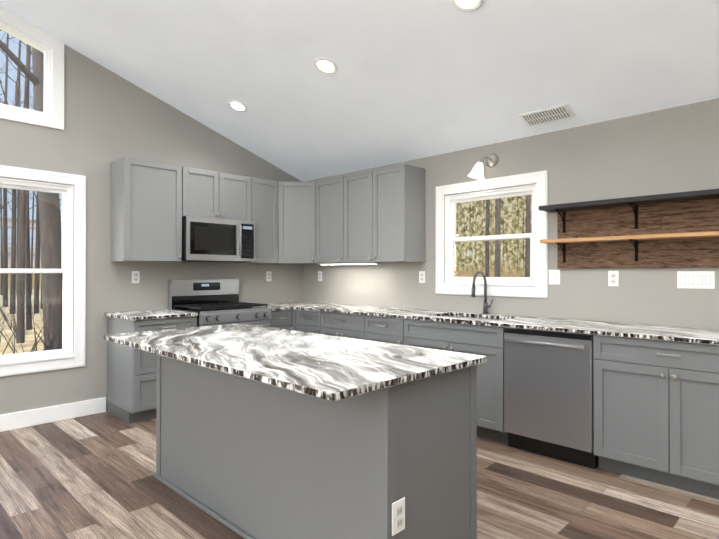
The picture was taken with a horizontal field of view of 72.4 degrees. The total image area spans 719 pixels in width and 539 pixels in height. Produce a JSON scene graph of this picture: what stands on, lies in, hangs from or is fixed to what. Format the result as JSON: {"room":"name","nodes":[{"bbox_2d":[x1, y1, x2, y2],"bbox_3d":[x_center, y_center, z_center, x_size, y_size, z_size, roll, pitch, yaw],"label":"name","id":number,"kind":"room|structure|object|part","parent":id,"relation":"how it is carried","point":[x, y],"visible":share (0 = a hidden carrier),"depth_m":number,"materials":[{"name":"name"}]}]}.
{"room":"kitchen","nodes":[
{"label":"kitchen","id":0,"kind":"room"},
{"bbox_2d":[0,24,302,414],"bbox_3d":[-3.553,-1.225,3.338,0.150,5.020,8.300,0,0,44],"label":"wall","id":1,"kind":"structure","parent":0,"point":[110,116],"depth_m":4.50,"materials":[{"name":"paint"}]},
{"bbox_2d":[0,6,63,129],"bbox_3d":[-2.915,-1.734,3.944,0.120,1.045,0.935,0,0,44],"label":"window","id":2,"kind":"structure","parent":1,"relation":"in","point":[54,118],"depth_m":4.14,"materials":[{"name":"white wood"}]},
{"bbox_2d":[0,165,85,376],"bbox_3d":[-2.879,0.006,3.964,0.132,1.687,1.197,0,0,44],"label":"window","id":3,"kind":"structure","parent":1,"relation":"in","point":[71,360],"depth_m":4.27,"materials":[{"name":"white wood"}]},
{"bbox_2d":[0,397,105,431],"bbox_3d":[-4.298,1.214,2.443,0.016,0.135,5.694,0,0,44],"label":"baseboard","id":4,"kind":"structure","parent":1,"relation":"attached to","point":[26,418],"depth_m":4.16,"materials":[{"name":"white wood"}]},
{"bbox_2d":[132,271,139,282],"bbox_3d":[-2.129,0.067,4.677,0.010,0.116,0.072,0,0,44],"label":"electrical outlet","id":5,"kind":"object","parent":1,"relation":"attached to","point":[135,276],"visible":1,"depth_m":4.68,"materials":[{"name":"white plastic"}]},
{"bbox_2d":[111,157,181,261],"bbox_3d":[-1.976,-0.538,4.588,0.352,0.914,0.533,0,0,44],"label":"upper cabinet","id":6,"kind":"object","parent":1,"relation":"attached to","point":[146,210],"visible":1,"depth_m":4.46,"materials":[{"name":"grey wood"}]},
{"bbox_2d":[182,166,250,220],"bbox_3d":[-1.521,-0.753,5.056,0.352,0.479,0.764,0,0,44],"label":"upper cabinet","id":7,"kind":"object","parent":1,"relation":"attached to","point":[211,194],"visible":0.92,"depth_m":4.93,"materials":[{"name":"grey wood"}]},
{"bbox_2d":[181,216,254,262],"bbox_3d":[-1.486,-0.298,5.020,0.448,0.424,0.759,0,0,44],"label":"microwave","id":8,"kind":"object","parent":7,"relation":"attached to","point":[204,239],"visible":0.96,"depth_m":4.86,"materials":[{"name":"grey metal"}]},
{"bbox_2d":[237,177,277,263],"bbox_3d":[-1.129,-0.534,5.457,0.352,0.914,0.351,0,0,44],"label":"upper cabinet","id":9,"kind":"object","parent":1,"relation":"attached to","point":[264,205],"visible":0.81,"depth_m":5.37,"materials":[{"name":"grey wood"}]},
{"bbox_2d":[266,271,270,280],"bbox_3d":[-1.063,0.072,5.771,0.010,0.116,0.072,0,0,44],"label":"electrical outlet","id":10,"kind":"object","parent":1,"relation":"attached to","point":[268,275],"visible":1,"depth_m":5.76,"materials":[{"name":"white plastic"}]},
{"bbox_2d":[0,411,718,538],"bbox_3d":[-0.993,1.334,0.830,7.300,0.120,8.300,0,0,44],"label":"floor","id":11,"kind":"structure","parent":0,"point":[88,477],"depth_m":2.77,"materials":[{"name":"brown wood"}]},
{"bbox_2d":[107,316,196,423],"bbox_3d":[-1.878,0.853,4.465,0.655,0.875,0.563,0,0,44],"label":"base cabinet","id":12,"kind":"object","parent":11,"relation":"on","point":[131,385],"visible":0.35,"depth_m":4.19,"materials":[{"name":"grey wood"}]},
{"bbox_2d":[104,309,197,320],"bbox_3d":[-1.894,0.401,4.463,0.637,0.030,0.589,0,0,44],"label":"countertop","id":13,"kind":"structure","parent":12,"relation":"on","point":[162,313],"depth_m":4.35,"materials":[{"name":"stone"}]},
{"bbox_2d":[169,279,270,326],"bbox_3d":[-1.373,0.693,4.904,0.722,1.200,0.763,0,0,44],"label":"range","id":14,"kind":"object","parent":11,"relation":"on","point":[211,302],"visible":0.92,"depth_m":4.90,"materials":[{"name":"grey metal"}]},
{"bbox_2d":[270,310,292,329],"bbox_3d":[-1.032,0.857,5.333,0.655,0.875,0.318,0,0,44],"label":"base cabinet","id":15,"kind":"object","parent":11,"relation":"on","point":[281,319],"visible":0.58,"depth_m":5.15,"materials":[{"name":"grey wood"}]},
{"bbox_2d":[258,303,291,310],"bbox_3d":[-1.036,0.405,5.340,0.641,0.030,0.319,0,0,44],"label":"countertop","id":16,"kind":"structure","parent":15,"relation":"on","point":[273,306],"depth_m":5.21,"materials":[{"name":"stone"}]},
{"bbox_2d":[292,309,295,330],"bbox_3d":[-0.701,0.859,5.682,0.641,0.875,0.641,0,0,44],"label":"base cabinet","id":17,"kind":"object","parent":11,"relation":"on","point":[294,319],"visible":0.04,"depth_m":5.24,"materials":[{"name":"grey wood"}]},
{"bbox_2d":[104,323,485,538],"bbox_3d":[-0.472,0.829,2.513,1.980,0.905,0.915,0,0,44],"label":"kitchen island","id":18,"kind":"object","parent":11,"relation":"on","point":[262,432],"visible":1,"depth_m":2.08,"materials":[{"name":"grey wood"}]},
{"bbox_2d":[296,310,320,333],"bbox_3d":[-0.334,0.857,5.314,0.392,0.875,0.655,0,0,44],"label":"base cabinet","id":19,"kind":"object","parent":11,"relation":"on","point":[308,321],"visible":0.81,"depth_m":5.10,"materials":[{"name":"grey wood"}]},
{"bbox_2d":[321,312,364,339],"bbox_3d":[0.026,0.855,4.964,0.608,0.875,0.655,0,0,44],"label":"base cabinet","id":20,"kind":"object","parent":11,"relation":"on","point":[343,325],"visible":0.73,"depth_m":4.74,"materials":[{"name":"grey wood"}]},
{"bbox_2d":[364,316,403,344],"bbox_3d":[0.412,0.854,4.587,0.468,0.875,0.655,0,0,44],"label":"base cabinet","id":21,"kind":"object","parent":11,"relation":"on","point":[384,329],"visible":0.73,"depth_m":4.37,"materials":[{"name":"grey wood"}]},
{"bbox_2d":[404,316,507,443],"bbox_3d":[0.916,0.851,4.101,0.928,0.875,0.647,0,0,44],"label":"base cabinet","id":22,"kind":"object","parent":11,"relation":"on","point":[487,342],"visible":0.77,"depth_m":3.71,"materials":[{"name":"grey wood"}]},
{"bbox_2d":[280,302,718,344],"bbox_3d":[0.908,0.399,4.114,5.137,0.030,0.642,0,0,44],"label":"countertop","id":23,"kind":"structure","parent":22,"relation":"on","point":[709,336],"depth_m":3.59,"materials":[{"name":"stone"}]},
{"bbox_2d":[471,271,492,314],"bbox_3d":[1.052,0.196,4.207,0.110,0.376,0.246,0,0,44],"label":"faucet","id":24,"kind":"object","parent":23,"relation":"on","point":[486,306],"visible":1,"depth_m":4.26,"materials":[{"name":"silver metal"}]},
{"bbox_2d":[504,327,597,468],"bbox_3d":[1.456,0.850,3.544,0.615,0.872,0.678,0,0,44],"label":"dishwasher","id":25,"kind":"object","parent":11,"relation":"on","point":[548,396],"visible":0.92,"depth_m":3.32,"materials":[{"name":"silver metal"}]},
{"bbox_2d":[593,335,718,498],"bbox_3d":[1.991,0.847,3.048,0.838,0.875,0.655,0,0,44],"label":"base cabinet","id":26,"kind":"object","parent":11,"relation":"on","point":[656,411],"visible":1,"depth_m":2.89,"materials":[{"name":"grey wood"}]},
{"bbox_2d":[0,0,718,181],"bbox_3d":[-0.993,-2.506,0.848,7.300,2.856,8.300,0,0,44],"label":"ceiling","id":27,"kind":"structure","parent":0,"point":[408,80],"depth_m":3.62,"materials":[{"name":"paint"}]},
{"bbox_2d":[227,100,247,111],"bbox_3d":[-1.152,-1.550,4.643,0.192,0.064,0.183,0,0,44],"label":"recessed light","id":28,"kind":"object","parent":27,"relation":"in","point":[237,105],"visible":1,"depth_m":4.64,"materials":[{"name":"white plastic"}]},
{"bbox_2d":[313,57,337,73],"bbox_3d":[-0.259,-1.558,3.752,0.192,0.064,0.183,0,0,44],"label":"recessed light","id":29,"kind":"object","parent":27,"relation":"in","point":[325,65],"visible":1,"depth_m":3.75,"materials":[{"name":"white"}]},
{"bbox_2d":[450,0,483,11],"bbox_3d":[0.622,-1.572,2.849,0.192,0.064,0.183,0,0,44],"label":"recessed light","id":30,"kind":"object","parent":27,"relation":"in","point":[466,5],"visible":1,"depth_m":2.89,"materials":[{"name":"white plastic"}]},
{"bbox_2d":[518,104,575,126],"bbox_3d":[1.426,-1.179,3.751,0.380,0.060,0.163,0,0,44],"label":"ceiling vent","id":31,"kind":"object","parent":27,"relation":"in","point":[554,113],"visible":1,"depth_m":3.73,"materials":[{"name":"white metal"}]},
{"bbox_2d":[303,98,718,328],"bbox_3d":[1.905,0.072,3.701,7.150,2.430,0.150,0,0,44],"label":"wall","id":32,"kind":"structure","parent":0,"point":[671,150],"depth_m":3.76,"materials":[{"name":"paint"}]},
{"bbox_2d":[270,182,319,263],"bbox_3d":[-0.697,-0.533,5.706,0.622,0.914,0.611,0,0,44],"label":"upper cabinet","id":33,"kind":"object","parent":32,"relation":"attached to","point":[296,222],"visible":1,"depth_m":5.49,"materials":[{"name":"grey wood"}]},
{"bbox_2d":[318,271,321,280],"bbox_3d":[-0.476,0.072,5.912,0.072,0.116,0.010,0,0,44],"label":"electrical outlet","id":34,"kind":"object","parent":32,"relation":"attached to","point":[319,275],"visible":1,"depth_m":5.91,"materials":[{"name":"white plastic"}]},
{"bbox_2d":[315,176,344,262],"bbox_3d":[-0.229,-0.534,5.431,0.456,0.914,0.352,0,0,44],"label":"upper cabinet","id":35,"kind":"object","parent":32,"relation":"attached to","point":[329,220],"visible":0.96,"depth_m":5.34,"materials":[{"name":"grey wood"}]},
{"bbox_2d":[320,262,376,264],"bbox_3d":[-0.131,-0.068,5.251,0.830,0.018,0.045,0,0,44],"label":"under-cabinet light","id":36,"kind":"object","parent":35,"relation":"attached to","point":[346,263],"visible":0.93,"depth_m":5.24,"materials":[{"name":"white plastic"}]},
{"bbox_2d":[344,164,425,262],"bbox_3d":[0.230,-0.536,4.983,0.823,0.914,0.352,0,0,44],"label":"upper cabinet","id":37,"kind":"object","parent":32,"relation":"attached to","point":[384,215],"visible":1,"depth_m":4.79,"materials":[{"name":"grey wood"}]},
{"bbox_2d":[419,271,424,282],"bbox_3d":[0.617,0.067,4.846,0.072,0.116,0.010,0,0,44],"label":"electrical outlet","id":38,"kind":"object","parent":32,"relation":"attached to","point":[421,276],"visible":1,"depth_m":4.84,"materials":[{"name":"white plastic"}]},
{"bbox_2d":[468,153,497,179],"bbox_3d":[1.059,-0.905,4.274,0.205,0.240,0.218,0,0,44],"label":"light","id":39,"kind":"object","parent":32,"relation":"attached to","point":[477,170],"visible":1,"depth_m":4.26,"materials":[{"name":"white glass"}]},
{"bbox_2d":[436,170,547,297],"bbox_3d":[1.157,-0.289,4.375,1.092,1.030,0.132,0,0,44],"label":"window","id":40,"kind":"structure","parent":32,"relation":"in","point":[539,289],"depth_m":4.30,"materials":[{"name":"white wood"}]},
{"bbox_3d":[1.174,-0.289,4.392,0.872,0.810,0.074,0,0,44],"label":"window frame by the sink","id":41,"kind":"part","parent":40,"relation":"part of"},
{"bbox_2d":[549,270,559,284],"bbox_3d":[1.557,0.055,3.929,0.094,0.120,0.010,0,0,44],"label":"light switch","id":42,"kind":"object","parent":32,"relation":"attached to","point":[554,277],"visible":1,"depth_m":3.92,"materials":[{"name":"white plastic"}]},
{"bbox_2d":[608,271,618,286],"bbox_3d":[1.871,0.062,3.623,0.072,0.116,0.010,0,0,44],"label":"electrical outlet","id":43,"kind":"object","parent":32,"relation":"attached to","point":[613,278],"visible":1,"depth_m":3.62,"materials":[{"name":"white plastic"}]},
{"bbox_2d":[539,189,718,268],"bbox_3d":[2.196,-0.257,3.149,2.060,0.482,0.233,0,0,44],"label":"shelf","id":44,"kind":"object","parent":32,"relation":"attached to","point":[675,230],"visible":1,"depth_m":3.45,"materials":[{"name":"brown wood"}]},
{"bbox_2d":[677,271,714,288],"bbox_3d":[2.235,0.066,3.267,0.206,0.114,0.011,0,0,44],"label":"light switch","id":45,"kind":"object","parent":32,"relation":"attached to","point":[695,279],"visible":1,"depth_m":3.26,"materials":[{"name":"white plastic"}]},
{"label":"outside","id":46,"kind":"structure","parent":0,"visible":0},
{"bbox_2d":[0,288,43,354],"bbox_3d":[-0.884,2.114,20.275,160.000,0.300,160.000,0,0,44],"label":"ground","id":47,"kind":"structure","parent":46,"point":[3,344],"depth_m":15.31,"materials":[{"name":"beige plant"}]},
{"bbox_2d":[0,29,62,354],"bbox_3d":[-17.801,-7.953,27.175,46.945,19.924,13.933,0,0,44],"label":"trees","id":48,"kind":"object","parent":47,"relation":"on","point":[22,209],"depth_m":12.99,"materials":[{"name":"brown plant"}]},
{"bbox_2d":[485,195,530,276],"bbox_3d":[4.688,-7.070,12.832,7.300,18.002,8.173,0,0,44],"label":"trees","id":49,"kind":"object","parent":47,"relation":"on","point":[528,230],"depth_m":10.82,"materials":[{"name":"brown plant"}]},
{"bbox_2d":[0,30,61,288],"bbox_3d":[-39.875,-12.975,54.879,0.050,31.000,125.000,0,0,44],"label":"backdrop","id":50,"kind":"structure","parent":46,"point":[11,85],"depth_m":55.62,"materials":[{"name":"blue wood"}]},
{"bbox_2d":[454,195,531,276],"bbox_3d":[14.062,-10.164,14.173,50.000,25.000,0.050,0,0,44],"label":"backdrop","id":51,"kind":"structure","parent":46,"point":[513,204],"depth_m":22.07,"materials":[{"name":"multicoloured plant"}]}
]}

